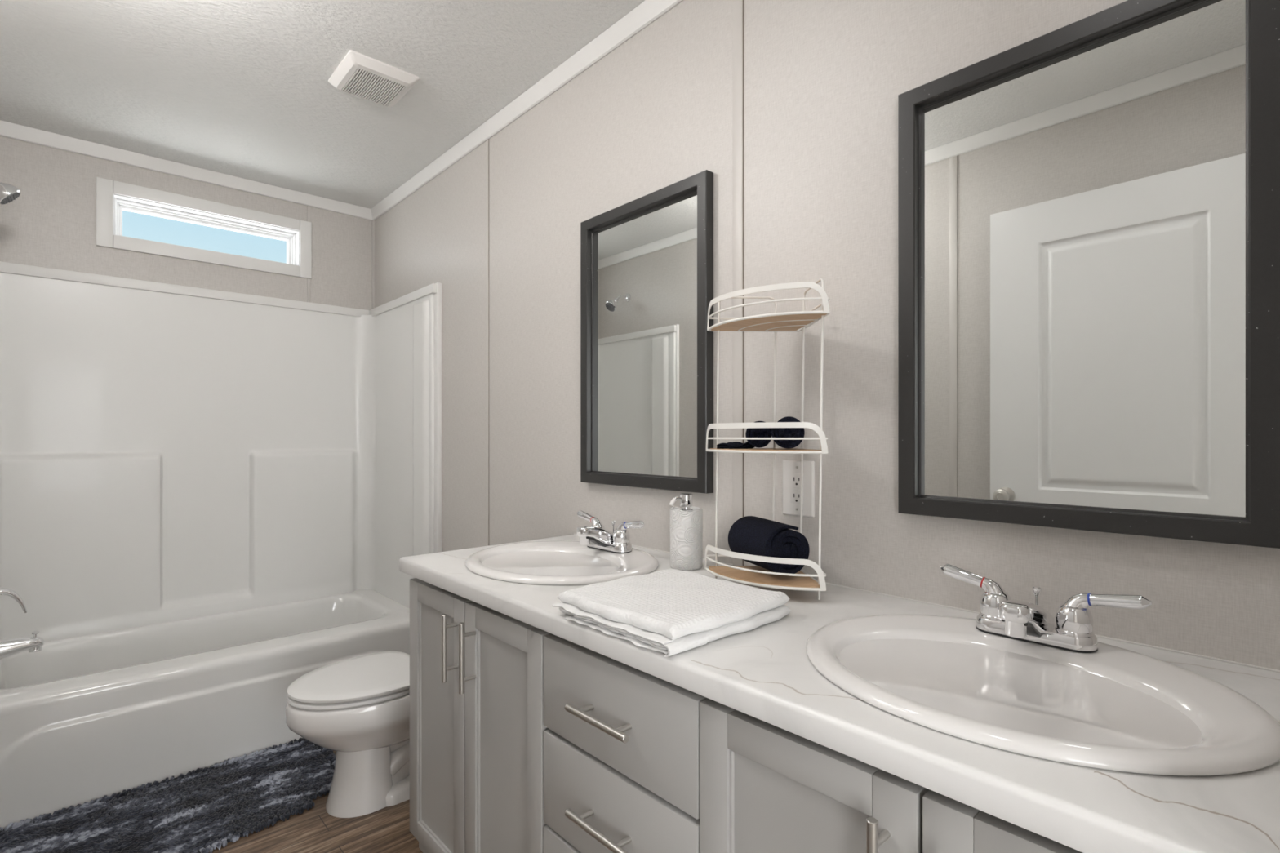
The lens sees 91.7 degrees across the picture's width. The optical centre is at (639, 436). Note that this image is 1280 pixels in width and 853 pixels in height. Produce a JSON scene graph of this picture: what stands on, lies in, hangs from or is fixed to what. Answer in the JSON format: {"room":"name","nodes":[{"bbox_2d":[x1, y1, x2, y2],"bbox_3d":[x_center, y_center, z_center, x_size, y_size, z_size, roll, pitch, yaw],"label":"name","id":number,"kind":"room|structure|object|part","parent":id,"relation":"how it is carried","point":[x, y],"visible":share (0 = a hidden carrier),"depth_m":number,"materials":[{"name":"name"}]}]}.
{"room":"bathroom","nodes":[
{"label":"bathroom","id":0,"kind":"room"},
{"bbox_2d":[0,135,372,310],"bbox_3d":[-2.028,-0.015,2.878,1.710,2.390,0.120,0,0,-42],"label":"wall","id":1,"kind":"structure","parent":0,"point":[51,224],"depth_m":2.66,"materials":[{"name":"paint"}]},
{"bbox_2d":[0,120,373,220],"bbox_3d":[-1.979,-1.183,2.824,1.510,0.052,0.026,0,0,-42],"label":"trim","id":2,"kind":"structure","parent":1,"relation":"attached to","point":[9,130],"depth_m":2.74,"materials":[{"name":"white"}]},
{"bbox_2d":[96,177,311,279],"bbox_3d":[-1.993,-0.933,2.896,0.815,0.283,0.122,0,0,-42],"label":"window","id":3,"kind":"structure","parent":1,"relation":"in","point":[113,197],"depth_m":2.82,"materials":[{"name":"white plastic"}]},
{"bbox_3d":[-2.017,-0.926,2.922,0.670,0.152,0.030,0,0,-42],"label":"sash","id":4,"kind":"part","parent":3,"relation":"part of","materials":[{"name":"white plastic"}]},
{"bbox_3d":[-1.997,-0.934,2.900,0.710,0.176,0.110,0,0,-42],"label":"frame","id":5,"kind":"part","parent":3,"relation":"part of","materials":[{"name":"white plastic"}]},
{"bbox_2d":[306,205,310,302],"bbox_3d":[-1.666,-0.909,3.126,0.015,0.498,0.004,0,0,-42],"label":"trim","id":6,"kind":"structure","parent":1,"relation":"attached to","point":[308,206],"depth_m":3.12,"materials":[{"name":"grey"}]},
{"bbox_2d":[372,219,374,308],"bbox_3d":[-1.431,-0.909,3.335,0.012,0.498,0.012,0,0,-42],"label":"trim","id":7,"kind":"structure","parent":1,"relation":"attached to","point":[373,221],"depth_m":3.33,"materials":[{"name":"grey paint"}]},
{"bbox_2d":[208,750,422,852],"bbox_3d":[-0.813,1.205,1.549,1.710,0.050,3.683,0,0,-42],"label":"floor","id":8,"kind":"structure","parent":0,"point":[386,829],"depth_m":1.84,"materials":[{"name":"wood"}]},
{"bbox_2d":[0,737,336,852],"bbox_3d":[-1.421,1.169,1.883,1.006,0.019,0.626,0,0,-42],"label":"bath rug","id":9,"kind":"object","parent":8,"relation":"on","point":[201,810],"visible":0.97,"depth_m":1.94,"materials":[{"name":"grey fabric"}]},
{"bbox_2d":[0,261,441,829],"bbox_3d":[-1.707,0.254,2.527,1.510,1.852,0.833,0,0,-42],"label":"bathtub","id":10,"kind":"object","parent":8,"relation":"on","point":[211,501],"visible":0.88,"depth_m":2.66,"materials":[{"name":"white plastic"}]},
{"bbox_2d":[0,587,27,613],"bbox_3d":[-2.204,0.545,2.118,0.166,0.184,0.184,0,0,-42],"label":"shower valve","id":11,"kind":"object","parent":10,"relation":"attached to","point":[3,591],"visible":1,"depth_m":2.15,"materials":[{"name":"silver metal"}]},
{"bbox_2d":[0,631,44,658],"bbox_3d":[-2.174,0.728,2.118,0.209,0.089,0.072,0,0,-42],"label":"tub spout","id":12,"kind":"object","parent":10,"relation":"attached to","point":[11,646],"visible":1,"depth_m":2.13,"materials":[{"name":"silver metal"}]},
{"bbox_3d":[-2.114,0.697,2.173,0.021,0.027,0.021,0,0,-42],"label":"diverter knob","id":13,"kind":"part","parent":12,"relation":"part of","materials":[{"name":"silver metal"}]},
{"bbox_2d":[285,651,409,817],"bbox_3d":[-0.793,0.853,2.124,0.738,0.659,0.436,0,0,-42],"label":"toilet","id":14,"kind":"object","parent":8,"relation":"on","point":[357,708],"visible":0.52,"depth_m":1.94,"materials":[{"name":"white ceramic"}]},
{"bbox_3d":[-0.900,0.802,2.026,0.443,0.017,0.362,0,0,-42],"label":"seat","id":15,"kind":"part","parent":14,"relation":"part of","materials":[{"name":"white plastic"}]},
{"bbox_3d":[-0.900,0.791,2.026,0.442,0.037,0.368,0,0,-42],"label":"lid","id":16,"kind":"part","parent":14,"relation":"part of","materials":[{"name":"white plastic"}]},
{"bbox_2d":[409,577,555,852],"bbox_3d":[-0.206,0.767,1.568,0.584,0.826,0.623,0,0,-42],"label":"vanity cabinet","id":17,"kind":"object","parent":8,"relation":"on","point":[477,727],"visible":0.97,"depth_m":1.36,"materials":[{"name":"grey paint"}]},
{"bbox_3d":[-0.494,0.704,1.521,0.019,0.660,0.305,0,0,-42],"label":"door","id":18,"kind":"part","parent":17,"relation":"part of","materials":[{"name":"grey paint"}]},
{"bbox_3d":[-0.433,0.479,1.412,0.038,0.152,0.012,0,0,-42],"label":"door handle","id":19,"kind":"part","parent":17,"relation":"part of","materials":[{"name":"silver metal"}]},
{"bbox_3d":[-0.375,0.479,1.349,0.038,0.152,0.012,0,0,-42],"label":"door handle","id":20,"kind":"part","parent":17,"relation":"part of","materials":[{"name":"silver metal"}]},
{"bbox_3d":[-0.283,0.704,1.290,0.019,0.660,0.310,0,0,-42],"label":"door","id":21,"kind":"part","parent":17,"relation":"part of","materials":[{"name":"grey paint"}]},
{"bbox_2d":[543,634,708,852],"bbox_3d":[0.138,0.767,1.192,0.584,0.826,0.393,0,0,-42],"label":"drawers","id":22,"kind":"object","parent":8,"relation":"on","point":[621,741],"visible":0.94,"depth_m":1.01,"materials":[{"name":"grey paint"}]},
{"bbox_3d":[-0.043,0.882,1.027,0.019,0.303,0.388,0,0,-42],"label":"drawer","id":23,"kind":"part","parent":22,"relation":"part of","materials":[{"name":"grey paint"}]},
{"bbox_3d":[-0.062,0.638,1.007,0.038,0.012,0.152,0,0,-42],"label":"drawer handle","id":24,"kind":"part","parent":22,"relation":"part of","materials":[{"name":"silver metal"}]},
{"bbox_3d":[-0.062,0.460,1.007,0.038,0.012,0.152,0,0,-42],"label":"drawer handle","id":25,"kind":"part","parent":22,"relation":"part of","materials":[{"name":"silver metal"}]},
{"bbox_3d":[-0.043,0.638,1.027,0.019,0.172,0.388,0,0,-42],"label":"drawer","id":26,"kind":"part","parent":22,"relation":"part of","materials":[{"name":"grey paint"}]},
{"bbox_2d":[699,698,1082,852],"bbox_3d":[0.479,0.767,0.819,0.584,0.826,0.616,0,0,-42],"label":"vanity cabinet","id":27,"kind":"object","parent":8,"relation":"on","point":[765,787],"visible":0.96,"depth_m":0.75,"materials":[{"name":"grey paint"}]},
{"bbox_3d":[0.194,0.704,0.768,0.019,0.660,0.305,0,0,-42],"label":"door","id":28,"kind":"part","parent":27,"relation":"part of","materials":[{"name":"grey paint"}]},
{"bbox_2d":[399,533,1279,852],"bbox_3d":[0.137,0.335,1.208,0.568,0.039,1.655,0,0,-42],"label":"countertop","id":29,"kind":"structure","parent":27,"relation":"on","point":[765,673],"depth_m":0.69,"materials":[{"name":"stone"}]},
{"bbox_2d":[465,540,658,585],"bbox_3d":[-0.197,0.384,1.565,0.452,0.162,0.524,0,0,-42],"label":"oval sink","id":30,"kind":"object","parent":29,"relation":"in","point":[556,562],"visible":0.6,"depth_m":1.53,"materials":[{"name":"white ceramic"}]},
{"bbox_2d":[576,510,644,553],"bbox_3d":[-0.110,0.259,1.658,0.129,0.093,0.276,0,0,-42],"label":"faucet","id":31,"kind":"object","parent":29,"relation":"on","point":[594,536],"visible":1,"depth_m":1.63,"materials":[{"name":"silver metal"}]},
{"bbox_3d":[-0.155,0.227,1.759,0.021,0.029,0.066,0,0,-42],"label":"lever","id":32,"kind":"part","parent":31,"relation":"part of","materials":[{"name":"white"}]},
{"bbox_3d":[-0.113,0.265,1.658,0.124,0.056,0.046,0,0,-42],"label":"spout","id":33,"kind":"part","parent":31,"relation":"part of","materials":[{"name":"silver metal"}]},
{"bbox_3d":[-0.118,0.256,1.723,0.046,0.061,0.046,0,0,-42],"label":"handle","id":34,"kind":"part","parent":31,"relation":"part of","materials":[{"name":"silver metal"}]},
{"bbox_3d":[-0.084,0.293,1.685,0.053,0.019,0.158,0,0,-42],"label":"plate","id":35,"kind":"part","parent":31,"relation":"part of","materials":[{"name":"silver metal"}]},
{"bbox_3d":[-0.072,0.258,1.696,0.012,0.055,0.012,0,0,-42],"label":"lift rod","id":36,"kind":"part","parent":31,"relation":"part of","materials":[{"name":"silver metal"}]},
{"bbox_3d":[-0.049,0.256,1.647,0.046,0.061,0.046,0,0,-42],"label":"handle","id":37,"kind":"part","parent":31,"relation":"part of","materials":[{"name":"silver metal"}]},
{"bbox_3d":[-0.013,0.230,1.607,0.020,0.025,0.070,0,0,-42],"label":"lever","id":38,"kind":"part","parent":31,"relation":"part of","materials":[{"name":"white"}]},
{"bbox_2d":[551,568,791,657],"bbox_3d":[0.055,0.296,1.101,0.318,0.043,0.311,0,0,-42],"label":"folded towel","id":39,"kind":"object","parent":29,"relation":"on","point":[670,612],"visible":1,"depth_m":1.03,"materials":[{"name":"white fabric"}]},
{"bbox_2d":[669,493,702,570],"bbox_3d":[0.110,0.229,1.504,0.084,0.178,0.080,0,0,-25],"label":"soap dispenser","id":40,"kind":"object","parent":29,"relation":"on","point":[686,522],"visible":1,"depth_m":1.47,"materials":[{"name":"white ceramic"}]},
{"bbox_2d":[704,277,829,599],"bbox_3d":[0.252,0.004,1.275,0.214,0.623,0.215,0,0,-1],"label":"rack","id":41,"kind":"object","parent":29,"relation":"on","point":[756,575],"visible":1,"depth_m":1.24,"materials":[{"name":"white metal"}]},
{"bbox_2d":[716,421,771,448],"bbox_3d":[0.227,0.002,1.340,0.119,0.066,0.098,0,0,10],"label":"rolled washcloth","id":42,"kind":"object","parent":41,"relation":"on","point":[759,432],"visible":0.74,"depth_m":1.29,"materials":[{"name":"fabric"}]},
{"bbox_3d":[0.234,0.004,1.369,0.136,0.623,0.011,0,0,-1],"label":"frame","id":43,"kind":"part","parent":41,"relation":"part of","materials":[{"name":"white metal"}]},
{"bbox_2d":[728,515,809,573],"bbox_3d":[0.268,0.228,1.310,0.108,0.098,0.170,0,0,-18],"label":"rolled towel","id":44,"kind":"object","parent":41,"relation":"on","point":[748,535],"visible":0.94,"depth_m":1.24,"materials":[{"name":"fabric"}]},
{"bbox_2d":[771,416,804,448],"bbox_3d":[0.302,-0.007,1.270,0.067,0.064,0.103,0,0,13],"label":"rolled washcloth","id":45,"kind":"object","parent":41,"relation":"on","point":[775,432],"visible":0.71,"depth_m":1.23,"materials":[{"name":"fabric"}]},
{"bbox_3d":[0.348,0.004,1.261,0.010,0.623,0.137,0,0,-1],"label":"frame","id":46,"kind":"part","parent":41,"relation":"part of","materials":[{"name":"white metal"}]},
{"bbox_2d":[805,614,1279,776],"bbox_3d":[0.481,0.384,0.823,0.452,0.162,0.524,0,0,-42],"label":"oval sink","id":47,"kind":"object","parent":29,"relation":"in","point":[1111,708],"visible":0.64,"depth_m":0.75,"materials":[{"name":"white ceramic"}]},
{"bbox_2d":[939,564,1151,653],"bbox_3d":[0.570,0.259,0.914,0.129,0.093,0.276,0,0,-42],"label":"faucet","id":48,"kind":"object","parent":29,"relation":"on","point":[999,615],"visible":1,"depth_m":0.89,"materials":[{"name":"silver metal"}]},
{"bbox_3d":[0.525,0.227,1.015,0.021,0.029,0.066,0,0,-42],"label":"lever","id":49,"kind":"part","parent":48,"relation":"part of","materials":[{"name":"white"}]},
{"bbox_3d":[0.561,0.256,0.979,0.046,0.061,0.046,0,0,-42],"label":"handle","id":50,"kind":"part","parent":48,"relation":"part of","materials":[{"name":"silver metal"}]},
{"bbox_3d":[0.567,0.265,0.914,0.124,0.056,0.046,0,0,-42],"label":"spout","id":51,"kind":"part","parent":48,"relation":"part of","materials":[{"name":"silver metal"}]},
{"bbox_3d":[0.608,0.258,0.952,0.012,0.055,0.012,0,0,-42],"label":"lift rod","id":52,"kind":"part","parent":48,"relation":"part of","materials":[{"name":"silver metal"}]},
{"bbox_3d":[0.596,0.293,0.941,0.053,0.019,0.158,0,0,-42],"label":"plate","id":53,"kind":"part","parent":48,"relation":"part of","materials":[{"name":"silver metal"}]},
{"bbox_3d":[0.631,0.256,0.903,0.046,0.061,0.046,0,0,-42],"label":"handle","id":54,"kind":"part","parent":48,"relation":"part of","materials":[{"name":"silver metal"}]},
{"bbox_3d":[0.667,0.230,0.864,0.020,0.025,0.070,0,0,-42],"label":"lever","id":55,"kind":"part","parent":48,"relation":"part of","materials":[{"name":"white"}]},
{"bbox_3d":[0.254,0.479,0.661,0.038,0.152,0.012,0,0,-42],"label":"door handle","id":56,"kind":"part","parent":27,"relation":"part of","materials":[{"name":"silver metal"}]},
{"bbox_3d":[0.403,0.704,0.540,0.019,0.660,0.305,0,0,-42],"label":"door","id":57,"kind":"part","parent":27,"relation":"part of","materials":[{"name":"grey paint"}]},
{"bbox_2d":[0,0,644,208],"bbox_3d":[-0.820,-1.235,1.556,1.710,0.050,3.703,0,0,-42],"label":"ceiling","id":58,"kind":"structure","parent":0,"point":[238,88],"depth_m":2.08,"materials":[{"name":"white paint"}]},
{"bbox_2d":[328,49,419,106],"bbox_3d":[-0.902,-1.195,2.106,0.224,0.030,0.232,0,0,-42],"label":"ceiling vent","id":59,"kind":"object","parent":58,"relation":"in","point":[360,75],"visible":1,"depth_m":2.07,"materials":[{"name":"white plastic"}]},
{"bbox_2d":[341,68,405,106],"bbox_3d":[-0.906,-1.186,2.113,0.154,0.013,0.172,0,0,-42],"label":"grille","id":60,"kind":"object","parent":59,"relation":"attached to","point":[367,84],"depth_m":2.10,"materials":[{"name":"white plastic"}]},
{"bbox_2d":[374,0,1279,670],"bbox_3d":[-0.185,-0.015,2.055,0.100,2.390,3.583,0,0,-42],"label":"wall","id":61,"kind":"structure","parent":0,"point":[824,80],"depth_m":1.44,"materials":[{"name":"paint"}]},
{"bbox_2d":[486,138,488,546],"bbox_3d":[-0.594,0.011,2.425,0.004,2.338,0.012,0,0,-42],"label":"trim","id":62,"kind":"structure","parent":61,"relation":"attached to","point":[487,139],"depth_m":2.42,"materials":[{"name":"grey paint"}]},
{"bbox_2d":[488,138,488,546],"bbox_3d":[-0.589,0.011,2.421,0.002,2.338,0.001,0,0,-42],"label":"trim","id":63,"kind":"structure","parent":61,"relation":"attached to","point":[488,139],"depth_m":2.42,"materials":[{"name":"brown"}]},
{"bbox_2d":[370,0,683,220],"bbox_3d":[-0.272,-1.183,2.057,0.026,0.052,3.463,0,0,-42],"label":"trim","id":64,"kind":"structure","parent":61,"relation":"attached to","point":[648,11],"depth_m":2.12,"materials":[{"name":"white"}]},
{"bbox_2d":[580,169,713,493],"bbox_3d":[0.000,-0.262,1.756,0.028,0.811,0.521,0,0,-42],"label":"wall mirror","id":65,"kind":"object","parent":61,"relation":"attached to","point":[646,261],"visible":1,"depth_m":1.74,"materials":[{"name":"black mirror"}]},
{"bbox_2d":[593,192,697,477],"bbox_3d":[0.008,-0.262,1.764,0.004,0.755,0.465,0,0,-42],"label":"mirror glass","id":66,"kind":"object","parent":65,"relation":"attached to","point":[645,260],"depth_m":1.75,"materials":[{"name":"silver mirror"}]},
{"bbox_2d":[733,0,742,565],"bbox_3d":[0.238,-0.420,1.515,0.004,1.476,0.030,0,0,-42],"label":"trim","id":67,"kind":"structure","parent":61,"relation":"attached to","point":[737,4],"depth_m":1.51,"materials":[{"name":"grey paint"}]},
{"bbox_2d":[742,0,743,565],"bbox_3d":[0.250,-0.420,1.503,0.002,1.476,0.002,0,0,-42],"label":"trim","id":68,"kind":"structure","parent":61,"relation":"attached to","point":[743,0],"depth_m":1.50,"materials":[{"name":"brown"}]},
{"bbox_2d":[782,459,814,517],"bbox_3d":[0.352,0.117,1.387,0.009,0.124,0.081,0,0,-42],"label":"wall outlet","id":69,"kind":"object","parent":61,"relation":"attached to","point":[791,468],"visible":0.97,"depth_m":1.38,"materials":[{"name":"white plastic"}]},
{"bbox_2d":[790,472,803,503],"bbox_3d":[0.350,0.117,1.385,0.004,0.067,0.033,0,0,-42],"label":"socket","id":70,"kind":"object","parent":69,"relation":"attached to","point":[795,477],"depth_m":1.39,"materials":[{"name":"white plastic"}]},
{"bbox_2d":[897,0,1279,548],"bbox_3d":[0.679,-0.254,1.014,0.028,0.804,0.514,0,0,-42],"label":"wall mirror","id":71,"kind":"object","parent":61,"relation":"attached to","point":[1089,207],"visible":1,"depth_m":0.97,"materials":[{"name":"black mirror"}]},
{"bbox_3d":[-1.373,-0.015,0.969,0.100,2.390,3.583,0,0,-42],"label":"wall","id":72,"kind":"structure","parent":0,"visible":0},
{"bbox_2d":[0,182,21,204],"bbox_3d":[-2.235,-0.869,2.117,0.180,0.137,0.082,0,0,-42],"label":"shower head","id":73,"kind":"object","parent":72,"relation":"attached to","point":[9,193],"visible":1,"depth_m":2.14,"materials":[{"name":"silver metal"}]}
]}

